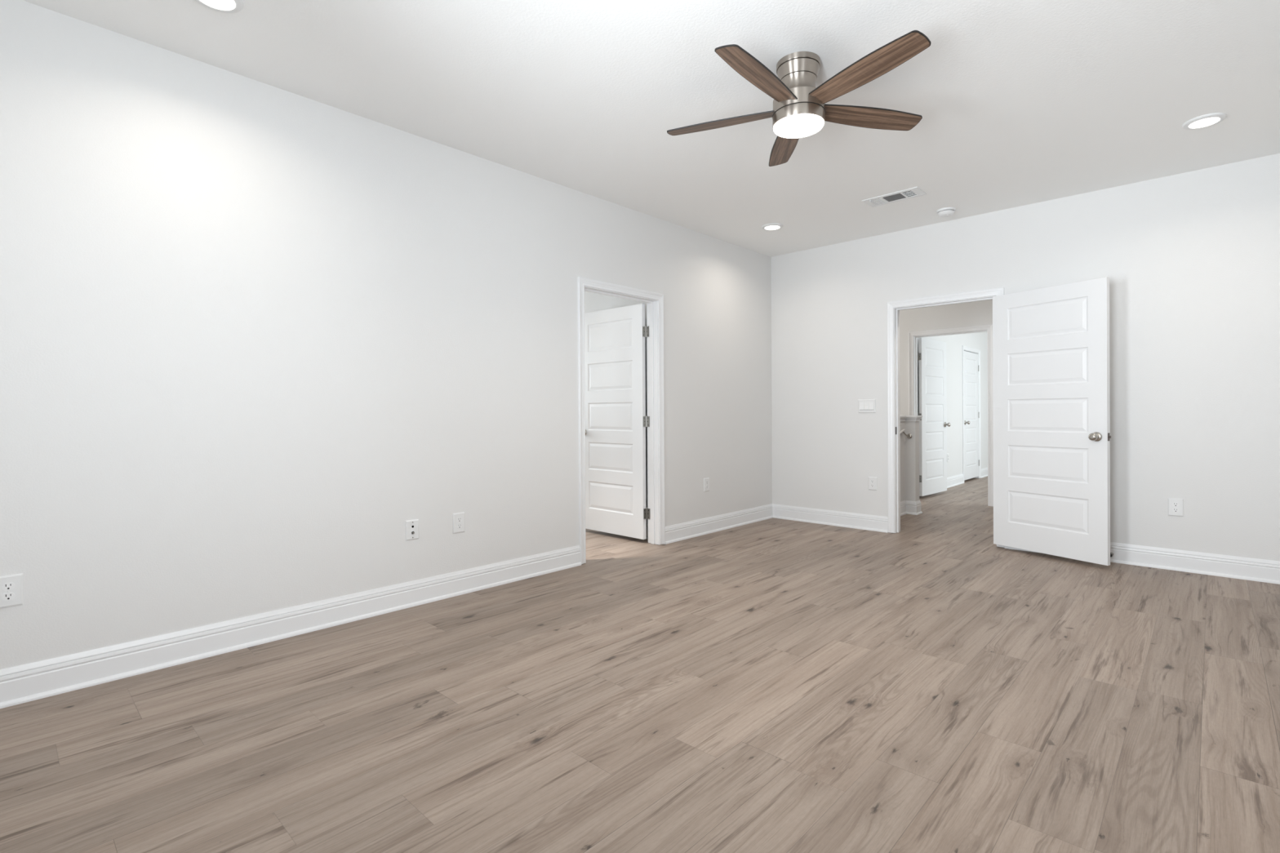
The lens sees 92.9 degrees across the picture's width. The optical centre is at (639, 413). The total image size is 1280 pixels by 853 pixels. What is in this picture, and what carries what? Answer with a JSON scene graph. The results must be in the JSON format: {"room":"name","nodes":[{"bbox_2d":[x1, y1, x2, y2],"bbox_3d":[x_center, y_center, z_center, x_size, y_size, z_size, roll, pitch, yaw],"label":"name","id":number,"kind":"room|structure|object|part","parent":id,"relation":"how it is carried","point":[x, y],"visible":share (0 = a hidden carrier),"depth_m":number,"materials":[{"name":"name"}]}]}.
{"room":"empty bedroom","nodes":[
{"label":"empty bedroom","id":0,"kind":"room"},
{"bbox_2d":[0,0,772,669],"bbox_3d":[-0.749,-0.262,4.233,0.120,2.740,6.100,0,0,43],"label":"wall","id":1,"kind":"structure","parent":0,"point":[253,333],"depth_m":3.02,"materials":[{"name":"white paint"}]},
{"bbox_2d":[0,573,23,608],"bbox_3d":[-2.436,0.684,2.347,0.009,0.122,0.081,0,0,43],"label":"wall outlet","id":2,"kind":"object","parent":1,"relation":"attached to","point":[11,586],"visible":1,"depth_m":2.35,"materials":[{"name":"white plastic"}]},
{"bbox_2d":[1,591,15,600],"bbox_3d":[-2.433,0.704,2.345,0.003,0.030,0.037,0,0,43],"label":"socket","id":3,"kind":"object","parent":2,"relation":"attached to","point":[6,596],"depth_m":2.34,"materials":[{"name":"white plastic"}]},
{"bbox_2d":[1,582,15,591],"bbox_3d":[-2.433,0.665,2.345,0.003,0.030,0.037,0,0,43],"label":"socket","id":4,"kind":"object","parent":2,"relation":"attached to","point":[6,586],"depth_m":2.34,"materials":[{"name":"white plastic"}]},
{"bbox_2d":[0,545,581,708],"bbox_3d":[-1.568,1.044,3.255,0.025,0.142,3.298,0,0,43],"label":"baseboard","id":5,"kind":"structure","parent":1,"relation":"attached to","point":[24,683],"depth_m":2.91,"materials":[{"name":"white wood"}]},
{"bbox_2d":[405,519,418,540],"bbox_3d":[-1.316,0.673,3.528,0.018,0.114,0.079,0,0,43],"label":"cable plate","id":6,"kind":"object","parent":1,"relation":"attached to","point":[411,526],"visible":1,"depth_m":3.52,"materials":[{"name":"white plastic"}]},
{"bbox_2d":[453,511,465,533],"bbox_3d":[-1.114,0.671,3.749,0.009,0.122,0.081,0,0,43],"label":"wall outlet","id":7,"kind":"object","parent":1,"relation":"attached to","point":[459,518],"visible":1,"depth_m":3.75,"materials":[{"name":"white plastic"}]},
{"bbox_2d":[457,523,462,528],"bbox_3d":[-1.111,0.691,3.747,0.003,0.030,0.037,0,0,43],"label":"socket","id":8,"kind":"object","parent":7,"relation":"attached to","point":[459,525],"depth_m":3.75,"materials":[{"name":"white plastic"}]},
{"bbox_2d":[457,516,462,522],"bbox_3d":[-1.112,0.652,3.747,0.003,0.030,0.037,0,0,43],"label":"socket","id":9,"kind":"object","parent":7,"relation":"attached to","point":[459,518],"depth_m":3.75,"materials":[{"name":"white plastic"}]},
{"bbox_2d":[584,303,649,539],"bbox_3d":[-0.250,0.067,5.441,0.860,2.002,0.173,0,0,43],"label":"door","id":10,"kind":"structure","parent":1,"relation":"in","point":[616,420],"depth_m":5.38,"materials":[{"name":"white paint"}]},
{"bbox_2d":[577,276,665,564],"bbox_3d":[-0.172,0.048,4.844,0.156,2.106,0.941,0,0,43],"label":"door frame","id":11,"kind":"structure","parent":1,"relation":"attached to","point":[655,301],"depth_m":5.10,"materials":[{"name":"white wood"}]},
{"bbox_2d":[703,477,709,492],"bbox_3d":[0.612,0.650,5.580,0.009,0.122,0.081,0,0,43],"label":"wall outlet","id":12,"kind":"object","parent":1,"relation":"attached to","point":[706,481],"visible":1,"depth_m":5.57,"materials":[{"name":"white plastic"}]},
{"bbox_2d":[664,503,773,544],"bbox_3d":[0.805,1.024,5.772,0.025,0.142,1.739,0,0,43],"label":"baseboard","id":13,"kind":"structure","parent":1,"relation":"attached to","point":[677,532],"depth_m":5.67,"materials":[{"name":"white wood"}]},
{"bbox_2d":[584,291,648,522],"bbox_3d":[-0.700,-0.268,6.180,2.480,2.740,0.120,0,0,43],"label":"wall","id":14,"kind":"structure","parent":0,"point":[593,302],"depth_m":5.66,"materials":[{"name":"white paint"}]},
{"bbox_2d":[645,521,648,538],"bbox_3d":[-0.750,1.031,6.138,2.460,0.142,0.025,0,0,43],"label":"baseboard","id":15,"kind":"structure","parent":14,"relation":"attached to","point":[646,523],"depth_m":5.37,"materials":[{"name":"white wood"}]},
{"bbox_2d":[0,475,1279,852],"bbox_3d":[2.232,1.145,6.327,6.780,0.120,13.220,0,0,43],"label":"floor","id":16,"kind":"structure","parent":0,"point":[772,685],"depth_m":2.21,"materials":[{"name":"wood"}]},
{"bbox_2d":[22,0,1279,257],"bbox_3d":[2.216,-1.714,6.318,6.780,0.120,13.220,0,0,43],"label":"ceiling","id":17,"kind":"structure","parent":0,"point":[1020,103],"depth_m":3.04,"materials":[{"name":"white paint"}]},
{"bbox_2d":[195,0,244,13],"bbox_3d":[-1.648,-1.615,2.362,0.184,0.014,0.184,0,0,43],"label":"recessed light","id":18,"kind":"object","parent":17,"relation":"in","point":[221,6],"visible":1,"depth_m":2.40,"materials":[{"name":"white plastic"}]},
{"bbox_2d":[761,222,782,230],"bbox_3d":[1.161,-1.639,5.342,0.184,0.014,0.184,0,0,43],"label":"recessed light","id":19,"kind":"object","parent":17,"relation":"in","point":[773,226],"visible":1,"depth_m":5.31,"materials":[{"name":"white plastic"}]},
{"bbox_2d":[666,30,930,166],"bbox_3d":[0.718,-1.484,2.810,1.239,0.304,1.202,0,0,43],"label":"ceiling fan","id":20,"kind":"object","parent":17,"relation":"hanging from","point":[800,108],"visible":1,"depth_m":2.75,"materials":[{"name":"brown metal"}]},
{"bbox_3d":[0.398,-1.425,2.988,0.546,0.006,0.134,0,12,22],"label":"blade","id":21,"kind":"part","parent":20,"relation":"part of","materials":[{"name":"brown wood"}]},
{"bbox_3d":[0.501,-1.424,2.564,0.134,0.006,0.546,15,10,39],"label":"blade","id":22,"kind":"part","parent":20,"relation":"part of","materials":[{"name":"brown wood"}]},
{"bbox_3d":[0.769,-1.427,3.217,0.134,0.006,0.546,-12,-1,4],"label":"blade","id":23,"kind":"part","parent":20,"relation":"part of","materials":[{"name":"brown wood"}]},
{"bbox_3d":[0.741,-1.340,2.847,0.230,0.016,0.230,0,0,43],"label":"light glass","id":24,"kind":"part","parent":20,"relation":"part of","materials":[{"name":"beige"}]},
{"bbox_3d":[0.936,-1.426,2.531,0.134,0.006,0.546,14,-7,-31],"label":"blade","id":25,"kind":"part","parent":20,"relation":"part of","materials":[{"name":"brown wood"}]},
{"bbox_3d":[1.101,-1.428,2.935,0.546,0.006,0.134,0,-12,-14],"label":"blade","id":26,"kind":"part","parent":20,"relation":"part of","materials":[{"name":"brown wood"}]},
{"bbox_2d":[862,186,926,207],"bbox_3d":[1.929,-1.637,4.626,0.413,0.022,0.204,0,0,43],"label":"ceiling vent","id":27,"kind":"object","parent":17,"relation":"in","point":[914,192],"visible":1,"depth_m":4.61,"materials":[{"name":"white plastic"}]},
{"bbox_2d":[936,207,955,217],"bbox_3d":[2.480,-1.627,4.933,0.140,0.051,0.140,0,0,43],"label":"smoke detector","id":28,"kind":"object","parent":17,"relation":"attached to","point":[946,211],"visible":1,"depth_m":4.89,"materials":[{"name":"white plastic"}]},
{"bbox_2d":[1182,112,1226,129],"bbox_3d":[3.177,-1.645,3.428,0.184,0.014,0.184,0,0,43],"label":"recessed light","id":29,"kind":"object","parent":17,"relation":"in","point":[1206,120],"visible":1,"depth_m":3.41,"materials":[{"name":"white plastic"}]},
{"bbox_2d":[899,421,919,502],"bbox_3d":[2.556,0.569,6.271,0.230,1.030,1.150,0,0,43],"label":"wall","id":30,"kind":"structure","parent":0,"point":[909,447],"depth_m":6.56,"materials":[{"name":"white paint"}]},
{"bbox_2d":[900,428,911,438],"bbox_3d":[2.710,0.237,6.392,0.526,0.152,0.060,0,0,-42],"label":"rail","id":31,"kind":"object","parent":30,"relation":"attached to","point":[908,436],"visible":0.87,"depth_m":6.52,"materials":[{"name":"silver metal"}]},
{"bbox_2d":[899,415,922,421],"bbox_3d":[2.562,0.053,6.279,0.284,0.062,1.177,0,0,43],"label":"wall cap","id":32,"kind":"object","parent":30,"relation":"on","point":[902,418],"visible":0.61,"depth_m":6.53,"materials":[{"name":"white wood"}]},
{"bbox_2d":[900,500,922,515],"bbox_3d":[2.627,1.012,6.239,0.135,0.142,1.155,0,0,43],"label":"baseboard","id":33,"kind":"structure","parent":30,"relation":"attached to","point":[913,508],"depth_m":6.54,"materials":[{"name":"white wood"}]},
{"bbox_2d":[899,299,992,506],"bbox_3d":[3.981,-0.297,7.209,5.440,2.740,0.120,0,0,43],"label":"wall","id":34,"kind":"structure","parent":0,"point":[976,313],"depth_m":7.51,"materials":[{"name":"white paint"}]},
{"bbox_2d":[908,324,993,506],"bbox_3d":[3.783,0.019,7.398,0.946,2.106,0.156,0,0,43],"label":"door frame","id":35,"kind":"structure","parent":34,"relation":"attached to","point":[913,335],"depth_m":7.22,"materials":[{"name":"white wood"}]},
{"bbox_2d":[917,332,987,477],"bbox_3d":[4.996,-0.309,9.482,0.120,2.740,4.580,0,0,43],"label":"wall","id":36,"kind":"structure","parent":0,"point":[979,340],"depth_m":9.21,"materials":[{"name":"white paint"}]},
{"bbox_2d":[917,337,951,496],"bbox_3d":[3.840,0.039,7.978,0.858,2.006,0.173,0,0,-43],"label":"door","id":37,"kind":"structure","parent":36,"relation":"in","point":[933,424],"depth_m":7.93,"materials":[{"name":"white paint"}]},
{"bbox_3d":[4.135,0.145,8.181,0.067,0.067,0.069,0,0,-43],"label":"knob","id":38,"kind":"part","parent":37,"relation":"part of","materials":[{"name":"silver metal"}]},
{"bbox_2d":[946,474,964,488],"bbox_3d":[4.227,0.997,8.556,0.025,0.142,2.143,0,0,43],"label":"baseboard","id":39,"kind":"structure","parent":36,"relation":"attached to","point":[956,480],"depth_m":9.02,"materials":[{"name":"white wood"}]},
{"bbox_2d":[961,345,981,481],"bbox_3d":[5.234,0.004,9.720,0.138,2.106,0.944,0,0,43],"label":"door frame","id":40,"kind":"structure","parent":36,"relation":"attached to","point":[964,348],"depth_m":9.84,"materials":[{"name":"white wood"}]},
{"bbox_2d":[964,351,979,479],"bbox_3d":[5.285,0.025,9.675,0.104,2.004,0.831,0,0,43],"label":"door","id":41,"kind":"structure","parent":36,"relation":"in","point":[971,414],"depth_m":9.69,"materials":[{"name":"white paint"}]},
{"bbox_2d":[980,467,987,478],"bbox_3d":[6.114,0.981,10.559,0.025,0.142,1.473,0,0,43],"label":"baseboard","id":42,"kind":"structure","parent":36,"relation":"attached to","point":[984,471],"depth_m":10.17,"materials":[{"name":"white wood"}]},
{"bbox_2d":[771,153,1279,561],"bbox_3d":[1.916,-0.282,5.995,6.780,2.740,0.120,0,0,43],"label":"wall","id":43,"kind":"structure","parent":0,"point":[1190,260],"depth_m":4.38,"materials":[{"name":"white paint"}]},
{"bbox_2d":[772,503,888,533],"bbox_3d":[1.829,1.018,5.988,1.215,0.142,0.025,0,0,43],"label":"baseboard","id":44,"kind":"structure","parent":43,"relation":"attached to","point":[837,518],"depth_m":5.94,"materials":[{"name":"white wood"}]},
{"bbox_2d":[857,399,875,413],"bbox_3d":[2.126,-0.073,5.707,0.166,0.126,0.012,0,0,43],"label":"light switch","id":45,"kind":"object","parent":43,"relation":"attached to","point":[864,406],"visible":1,"depth_m":5.70,"materials":[{"name":"white plastic"}]},
{"bbox_2d":[868,476,877,490],"bbox_3d":[2.170,0.650,5.674,0.081,0.122,0.009,0,0,43],"label":"wall outlet","id":46,"kind":"object","parent":43,"relation":"attached to","point":[873,481],"visible":1,"depth_m":5.67,"materials":[{"name":"white plastic"}]},
{"bbox_2d":[887,287,1004,547],"bbox_3d":[2.657,0.031,5.299,0.939,2.106,0.156,0,0,43],"label":"door frame","id":47,"kind":"structure","parent":43,"relation":"attached to","point":[894,308],"depth_m":5.55,"materials":[{"name":"white wood"}]},
{"bbox_2d":[992,276,1111,565],"bbox_3d":[3.086,0.053,4.605,0.174,2.006,0.838,0,0,-25],"label":"door","id":48,"kind":"structure","parent":43,"relation":"in","point":[1051,437],"depth_m":4.54,"materials":[{"name":"white paint"}]},
{"bbox_3d":[3.187,0.161,4.269,0.069,0.067,0.067,0,0,-28],"label":"knob","id":49,"kind":"part","parent":48,"relation":"part of","materials":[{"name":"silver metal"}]},
{"bbox_2d":[1004,542,1279,584],"bbox_3d":[3.603,1.013,4.315,1.784,0.142,0.025,0,0,43],"label":"baseboard","id":50,"kind":"structure","parent":43,"relation":"attached to","point":[1211,564],"depth_m":4.14,"materials":[{"name":"white wood"}]},
{"bbox_2d":[1168,497,1183,516],"bbox_3d":[3.714,0.648,4.219,0.081,0.122,0.009,0,0,43],"label":"wall outlet","id":51,"kind":"object","parent":43,"relation":"attached to","point":[1175,506],"visible":1,"depth_m":4.21,"materials":[{"name":"white plastic"}]},
{"bbox_2d":[1172,507,1178,512],"bbox_3d":[3.712,0.667,4.217,0.037,0.030,0.003,0,0,43],"label":"socket","id":52,"kind":"object","parent":51,"relation":"attached to","point":[1174,509],"depth_m":4.22,"materials":[{"name":"white plastic"}]},
{"bbox_2d":[1172,502,1178,506],"bbox_3d":[3.712,0.628,4.217,0.037,0.030,0.003,0,0,43],"label":"socket","id":53,"kind":"object","parent":51,"relation":"attached to","point":[1174,504],"depth_m":4.22,"materials":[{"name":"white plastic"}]}
]}

